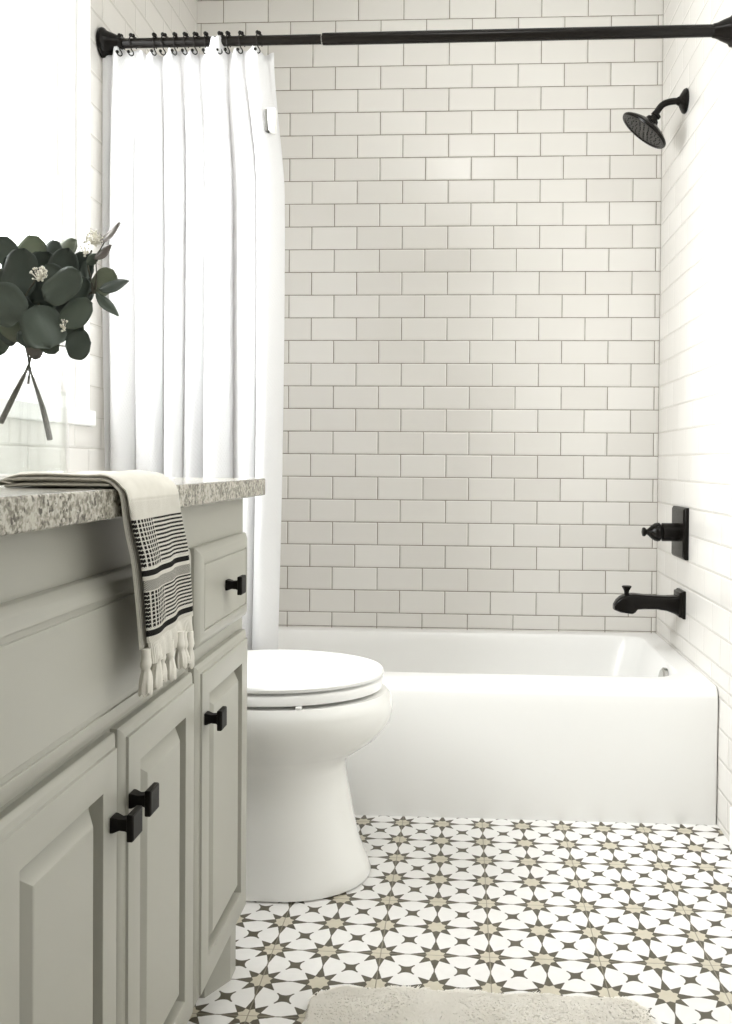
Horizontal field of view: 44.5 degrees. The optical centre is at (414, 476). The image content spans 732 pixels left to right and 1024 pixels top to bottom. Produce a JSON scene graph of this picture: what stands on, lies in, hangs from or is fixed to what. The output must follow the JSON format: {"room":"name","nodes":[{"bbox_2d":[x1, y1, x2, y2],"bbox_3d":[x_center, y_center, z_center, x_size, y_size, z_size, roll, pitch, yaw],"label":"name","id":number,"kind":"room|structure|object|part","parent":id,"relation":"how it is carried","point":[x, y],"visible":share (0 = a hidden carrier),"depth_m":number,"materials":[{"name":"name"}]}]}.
{"room":"bathroom","nodes":[
{"label":"bathroom","id":0,"kind":"room"},
{"bbox_2d":[0,0,196,475],"bbox_3d":[-0.930,-0.410,0.716,0.100,2.620,4.743,0,1,3],"label":"wall","id":1,"kind":"structure","parent":0,"point":[24,445],"depth_m":2.23,"materials":[{"name":"tile"}]},
{"bbox_2d":[0,0,95,426],"bbox_3d":[-0.867,-0.681,1.728,0.110,1.128,0.977,0,1,3],"label":"window","id":2,"kind":"structure","parent":1,"relation":"in","point":[60,165],"depth_m":2.15,"materials":[{"name":"white glass"}]},
{"bbox_3d":[-0.901,-0.965,1.724,0.035,0.500,0.875,0,1,3],"label":"sash","id":3,"kind":"part","parent":2,"relation":"part of","materials":[{"name":"white paint"}]},
{"bbox_3d":[-0.893,-0.451,1.731,0.035,0.527,0.875,0,1,3],"label":"sash","id":4,"kind":"part","parent":2,"relation":"part of","materials":[{"name":"white paint"}]},
{"bbox_3d":[-0.871,-0.137,1.735,0.110,0.040,0.977,0,1,3],"label":"sill","id":5,"kind":"part","parent":2,"relation":"part of","materials":[{"name":"white paint"}]},
{"bbox_2d":[96,15,731,58],"bbox_3d":[-0.004,-1.090,2.216,1.579,0.083,0.077,0,1,3],"label":"shower curtain rod","id":6,"kind":"object","parent":1,"relation":"attached to","point":[106,40],"visible":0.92,"depth_m":2.20,"materials":[{"name":"black metal"}]},
{"bbox_2d":[115,33,123,56],"bbox_3d":[-0.741,-1.087,2.256,0.015,0.061,0.038,1,1,8],"label":"curtain hook","id":7,"kind":"object","parent":6,"relation":"hanging from","point":[118,34],"visible":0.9,"depth_m":2.24,"materials":[{"name":"black metal"}]},
{"bbox_2d":[127,33,136,55],"bbox_3d":[-0.711,-1.087,2.254,0.015,0.061,0.037,1,1,13],"label":"curtain hook","id":8,"kind":"object","parent":6,"relation":"hanging from","point":[130,34],"visible":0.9,"depth_m":2.24,"materials":[{"name":"black metal"}]},
{"bbox_2d":[150,32,157,55],"bbox_3d":[-0.655,-1.086,2.251,0.015,0.061,0.038,0,1,-1],"label":"curtain hook","id":9,"kind":"object","parent":6,"relation":"hanging from","point":[154,35],"visible":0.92,"depth_m":2.24,"materials":[{"name":"black metal"}]},
{"bbox_2d":[159,32,167,55],"bbox_3d":[-0.629,-1.086,2.250,0.015,0.061,0.038,1,1,15],"label":"curtain hook","id":10,"kind":"object","parent":6,"relation":"hanging from","point":[162,33],"visible":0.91,"depth_m":2.24,"materials":[{"name":"black metal"}]},
{"bbox_2d":[171,32,177,55],"bbox_3d":[-0.603,-1.086,2.248,0.015,0.061,0.038,0,1,2],"label":"curtain hook","id":11,"kind":"object","parent":6,"relation":"hanging from","point":[173,33],"visible":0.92,"depth_m":2.23,"materials":[{"name":"black metal"}]},
{"bbox_2d":[181,32,188,54],"bbox_3d":[-0.576,-1.086,2.247,0.015,0.061,0.038,1,1,7],"label":"curtain hook","id":12,"kind":"object","parent":6,"relation":"hanging from","point":[183,33],"visible":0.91,"depth_m":2.23,"materials":[{"name":"black metal"}]},
{"bbox_2d":[102,35,284,649],"bbox_3d":[-0.565,-0.189,2.267,0.457,1.820,0.080,0,1,3],"label":"shower curtain","id":13,"kind":"object","parent":6,"relation":"hanging from","point":[193,175],"visible":0.62,"depth_m":2.25,"materials":[{"name":"white fabric"}]},
{"bbox_2d":[265,108,277,133],"bbox_3d":[-0.358,-0.887,2.229,0.028,0.057,0.027,0,1,3],"label":"clip","id":14,"kind":"object","parent":13,"relation":"attached to","point":[271,114],"visible":1,"depth_m":2.22,"materials":[{"name":"white plastic"}]},
{"bbox_2d":[191,31,199,54],"bbox_3d":[-0.549,-1.086,2.246,0.015,0.061,0.038,1,1,16],"label":"curtain hook","id":15,"kind":"object","parent":6,"relation":"hanging from","point":[194,33],"visible":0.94,"depth_m":2.23,"materials":[{"name":"black metal"}]},
{"bbox_2d":[202,31,208,53],"bbox_3d":[-0.524,-1.086,2.244,0.015,0.061,0.038,0,1,3],"label":"curtain hook","id":16,"kind":"object","parent":6,"relation":"hanging from","point":[205,33],"visible":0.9,"depth_m":2.23,"materials":[{"name":"black metal"}]},
{"bbox_2d":[216,31,224,54],"bbox_3d":[-0.486,-1.086,2.242,0.015,0.061,0.038,1,1,16],"label":"curtain hook","id":17,"kind":"object","parent":6,"relation":"hanging from","point":[220,33],"visible":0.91,"depth_m":2.23,"materials":[{"name":"black metal"}]},
{"bbox_2d":[224,31,230,53],"bbox_3d":[-0.468,-1.086,2.241,0.015,0.061,0.038,1,1,5],"label":"curtain hook","id":18,"kind":"object","parent":6,"relation":"hanging from","point":[226,32],"visible":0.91,"depth_m":2.23,"materials":[{"name":"black metal"}]},
{"bbox_2d":[236,30,244,53],"bbox_3d":[-0.434,-1.085,2.240,0.015,0.061,0.038,1,1,16],"label":"curtain hook","id":19,"kind":"object","parent":6,"relation":"hanging from","point":[239,31],"visible":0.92,"depth_m":2.23,"materials":[{"name":"black metal"}]},
{"bbox_2d":[254,30,261,53],"bbox_3d":[-0.390,-1.085,2.237,0.015,0.061,0.038,1,1,15],"label":"curtain hook","id":20,"kind":"object","parent":6,"relation":"hanging from","point":[258,32],"visible":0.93,"depth_m":2.22,"materials":[{"name":"black metal"}]},
{"bbox_2d":[197,0,663,632],"bbox_3d":[0.037,-0.436,3.090,1.819,2.620,0.100,0,1,3],"label":"wall","id":21,"kind":"structure","parent":0,"point":[473,229],"depth_m":3.03,"materials":[{"name":"tile"}]},
{"bbox_2d":[187,815,731,1023],"bbox_3d":[-0.102,0.947,0.691,1.979,0.080,4.943,0,1,3],"label":"floor","id":22,"kind":"structure","parent":0,"point":[641,912],"depth_m":1.79,"materials":[{"name":"tile"}]},
{"bbox_2d":[0,498,246,1023],"bbox_3d":[-0.584,0.470,1.042,0.566,0.856,1.207,0,1,3],"label":"vanity cabinet","id":23,"kind":"object","parent":22,"relation":"on","point":[123,814],"visible":0.94,"depth_m":0.98,"materials":[{"name":"grey paint"}]},
{"bbox_3d":[-0.349,0.540,0.869,0.020,0.500,0.283,0,1,3],"label":"door","id":24,"kind":"part","parent":23,"relation":"part of","materials":[{"name":"green paint"}]},
{"bbox_3d":[-0.318,0.381,0.981,0.029,0.030,0.030,0,1,3],"label":"knob","id":25,"kind":"part","parent":23,"relation":"part of","materials":[{"name":"black metal"}]},
{"bbox_2d":[0,476,264,535],"bbox_3d":[-0.585,0.025,1.035,0.558,0.031,1.244,0,1,3],"label":"countertop","id":26,"kind":"structure","parent":23,"relation":"on","point":[22,509],"depth_m":0.86,"materials":[{"name":"stone"}]},
{"bbox_2d":[0,470,194,696],"bbox_3d":[-0.359,0.119,1.048,0.157,0.255,0.234,0,1,3],"label":"hand towel","id":27,"kind":"object","parent":26,"relation":"on","point":[156,539],"visible":1,"depth_m":0.99,"materials":[{"name":"fabric"}]},
{"bbox_3d":[-0.552,-0.099,1.280,0.107,0.209,0.107,0,1,3],"label":"glass vase","id":28,"kind":"object","parent":26,"relation":"on","visible":0},
{"bbox_2d":[0,222,128,440],"bbox_3d":[-0.529,-0.203,1.269,0.270,0.304,0.127,0,1,3],"label":"bouquet","id":29,"kind":"object","parent":28,"relation":"in","point":[47,290],"visible":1,"depth_m":1.24,"materials":[{"name":"green plant"}]},
{"bbox_3d":[-0.592,-0.213,1.280,0.082,0.160,0.010,0,1,-2],"label":"stem","id":30,"kind":"part","parent":29,"relation":"part of","materials":[{"name":"green plant"}]},
{"bbox_3d":[-0.531,-0.172,1.271,0.055,0.242,0.010,1,1,19],"label":"stem","id":31,"kind":"part","parent":29,"relation":"part of","materials":[{"name":"green plant"}]},
{"bbox_3d":[-0.526,-0.168,1.274,0.154,0.187,0.036,0,1,3],"label":"stem","id":32,"kind":"part","parent":29,"relation":"part of","materials":[{"name":"green plant"}]},
{"bbox_3d":[-0.454,-0.287,1.254,0.014,0.062,0.004,1,1,25],"label":"stem","id":33,"kind":"part","parent":29,"relation":"part of","materials":[{"name":"green plant"}]},
{"bbox_3d":[-0.441,-0.295,1.249,0.015,0.066,0.003,0,1,3],"label":"stem","id":34,"kind":"part","parent":29,"relation":"part of","materials":[{"name":"green plant"}]},
{"bbox_3d":[-0.315,0.374,1.035,0.029,0.030,0.030,0,1,3],"label":"knob","id":35,"kind":"part","parent":23,"relation":"part of","materials":[{"name":"black metal"}]},
{"bbox_3d":[-0.334,0.536,1.158,0.020,0.501,0.278,0,1,3],"label":"door","id":36,"kind":"part","parent":23,"relation":"part of","materials":[{"name":"green paint"}]},
{"bbox_3d":[-0.298,0.362,1.337,0.029,0.030,0.030,0,1,3],"label":"knob","id":37,"kind":"part","parent":23,"relation":"part of","materials":[{"name":"black metal"}]},
{"bbox_3d":[-0.315,0.177,1.456,0.020,0.150,0.306,0,1,3],"label":"drawer","id":38,"kind":"part","parent":23,"relation":"part of","materials":[{"name":"green paint"}]},
{"bbox_3d":[-0.318,0.529,1.462,0.020,0.505,0.304,0,1,3],"label":"door","id":39,"kind":"part","parent":23,"relation":"part of","materials":[{"name":"green paint"}]},
{"bbox_3d":[-0.291,0.176,1.450,0.029,0.030,0.030,0,1,3],"label":"knob","id":40,"kind":"part","parent":23,"relation":"part of","materials":[{"name":"black metal"}]},
{"bbox_2d":[246,650,391,901],"bbox_3d":[-0.429,0.495,2.011,0.762,0.780,0.410,0,1,3],"label":"toilet","id":41,"kind":"object","parent":22,"relation":"on","point":[308,711],"visible":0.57,"depth_m":1.88,"materials":[{"name":"white ceramic"}]},
{"bbox_3d":[-0.314,0.457,2.004,0.488,0.022,0.376,0,1,3],"label":"seat","id":42,"kind":"part","parent":41,"relation":"part of","materials":[{"name":"white plastic"}]},
{"bbox_3d":[-0.311,0.430,2.003,0.485,0.021,0.380,0,1,3],"label":"lid","id":43,"kind":"part","parent":41,"relation":"part of","materials":[{"name":"white plastic"}]},
{"bbox_2d":[302,984,655,1023],"bbox_3d":[0.086,0.893,1.101,0.594,0.017,0.889,0,1,3],"label":"bath rug","id":44,"kind":"object","parent":22,"relation":"on","point":[346,1004],"visible":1,"depth_m":1.48,"materials":[{"name":"beige fabric"}]},
{"bbox_2d":[278,627,717,824],"bbox_3d":[0.005,0.703,2.684,1.575,0.352,0.742,0,1,3],"label":"bathtub","id":45,"kind":"object","parent":22,"relation":"on","point":[482,724],"visible":0.63,"depth_m":2.31,"materials":[{"name":"white ceramic"}]},
{"bbox_3d":[0.709,0.580,2.549,0.021,0.069,0.068,0,1,3],"label":"overflow plate","id":46,"kind":"part","parent":45,"relation":"part of","materials":[{"name":"silver metal"}]},
{"bbox_2d":[656,0,731,840],"bbox_3d":[0.849,-0.423,2.562,0.100,2.620,0.868,0,1,3],"label":"wall","id":47,"kind":"structure","parent":0,"point":[695,433],"depth_m":2.50,"materials":[{"name":"tile"}]},
{"bbox_2d":[613,585,685,618],"bbox_3d":[0.696,0.372,2.662,0.203,0.092,0.082,0,1,3],"label":"tub spout","id":48,"kind":"object","parent":47,"relation":"attached to","point":[629,603],"visible":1,"depth_m":2.64,"materials":[{"name":"black metal"}]},
{"bbox_3d":[0.633,0.341,2.665,0.029,0.030,0.029,0,1,3],"label":"diverter knob","id":49,"kind":"part","parent":48,"relation":"part of","materials":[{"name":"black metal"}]},
{"bbox_3d":[0.691,0.380,2.663,0.193,0.062,0.058,0,1,3],"label":"spout","id":50,"kind":"part","parent":48,"relation":"part of","materials":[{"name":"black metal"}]},
{"bbox_3d":[0.788,0.378,2.657,0.019,0.082,0.082,0,1,3],"label":"spout plate","id":51,"kind":"part","parent":48,"relation":"part of","materials":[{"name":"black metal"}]},
{"bbox_2d":[623,88,688,148],"bbox_3d":[0.717,-1.070,2.671,0.186,0.172,0.157,0,1,3],"label":"shower fixture","id":52,"kind":"object","parent":47,"relation":"attached to","point":[646,129],"visible":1,"depth_m":2.65,"materials":[{"name":"black metal"}]},
{"bbox_3d":[0.752,-1.101,2.664,0.087,0.056,0.020,0,1,3],"label":"arm","id":53,"kind":"part","parent":52,"relation":"part of","materials":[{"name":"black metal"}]},
{"bbox_2d":[641,506,688,559],"bbox_3d":[0.740,0.166,2.667,0.120,0.152,0.152,0,1,3],"label":"shower valve","id":54,"kind":"object","parent":47,"relation":"attached to","point":[677,531],"visible":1,"depth_m":2.64,"materials":[{"name":"black metal"}]},
{"bbox_3d":[0.735,0.166,2.667,0.110,0.060,0.060,0,1,3],"label":"valve handle","id":55,"kind":"part","parent":54,"relation":"part of","materials":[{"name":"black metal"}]},
{"bbox_3d":[0.791,0.167,2.664,0.016,0.152,0.152,0,1,3],"label":"valve plate","id":56,"kind":"part","parent":54,"relation":"part of","materials":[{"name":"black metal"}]},
{"bbox_3d":[0.727,-0.390,0.194,0.094,2.620,3.875,0,1,3],"label":"wall","id":57,"kind":"structure","parent":0,"visible":0},
{"bbox_2d":[729,807,731,849],"bbox_3d":[0.662,0.869,0.213,0.016,0.101,3.872,0,1,3],"label":"baseboard","id":58,"kind":"structure","parent":57,"relation":"attached to","point":[730,841],"depth_m":2.13,"materials":[{"name":"white paint"}]}
]}

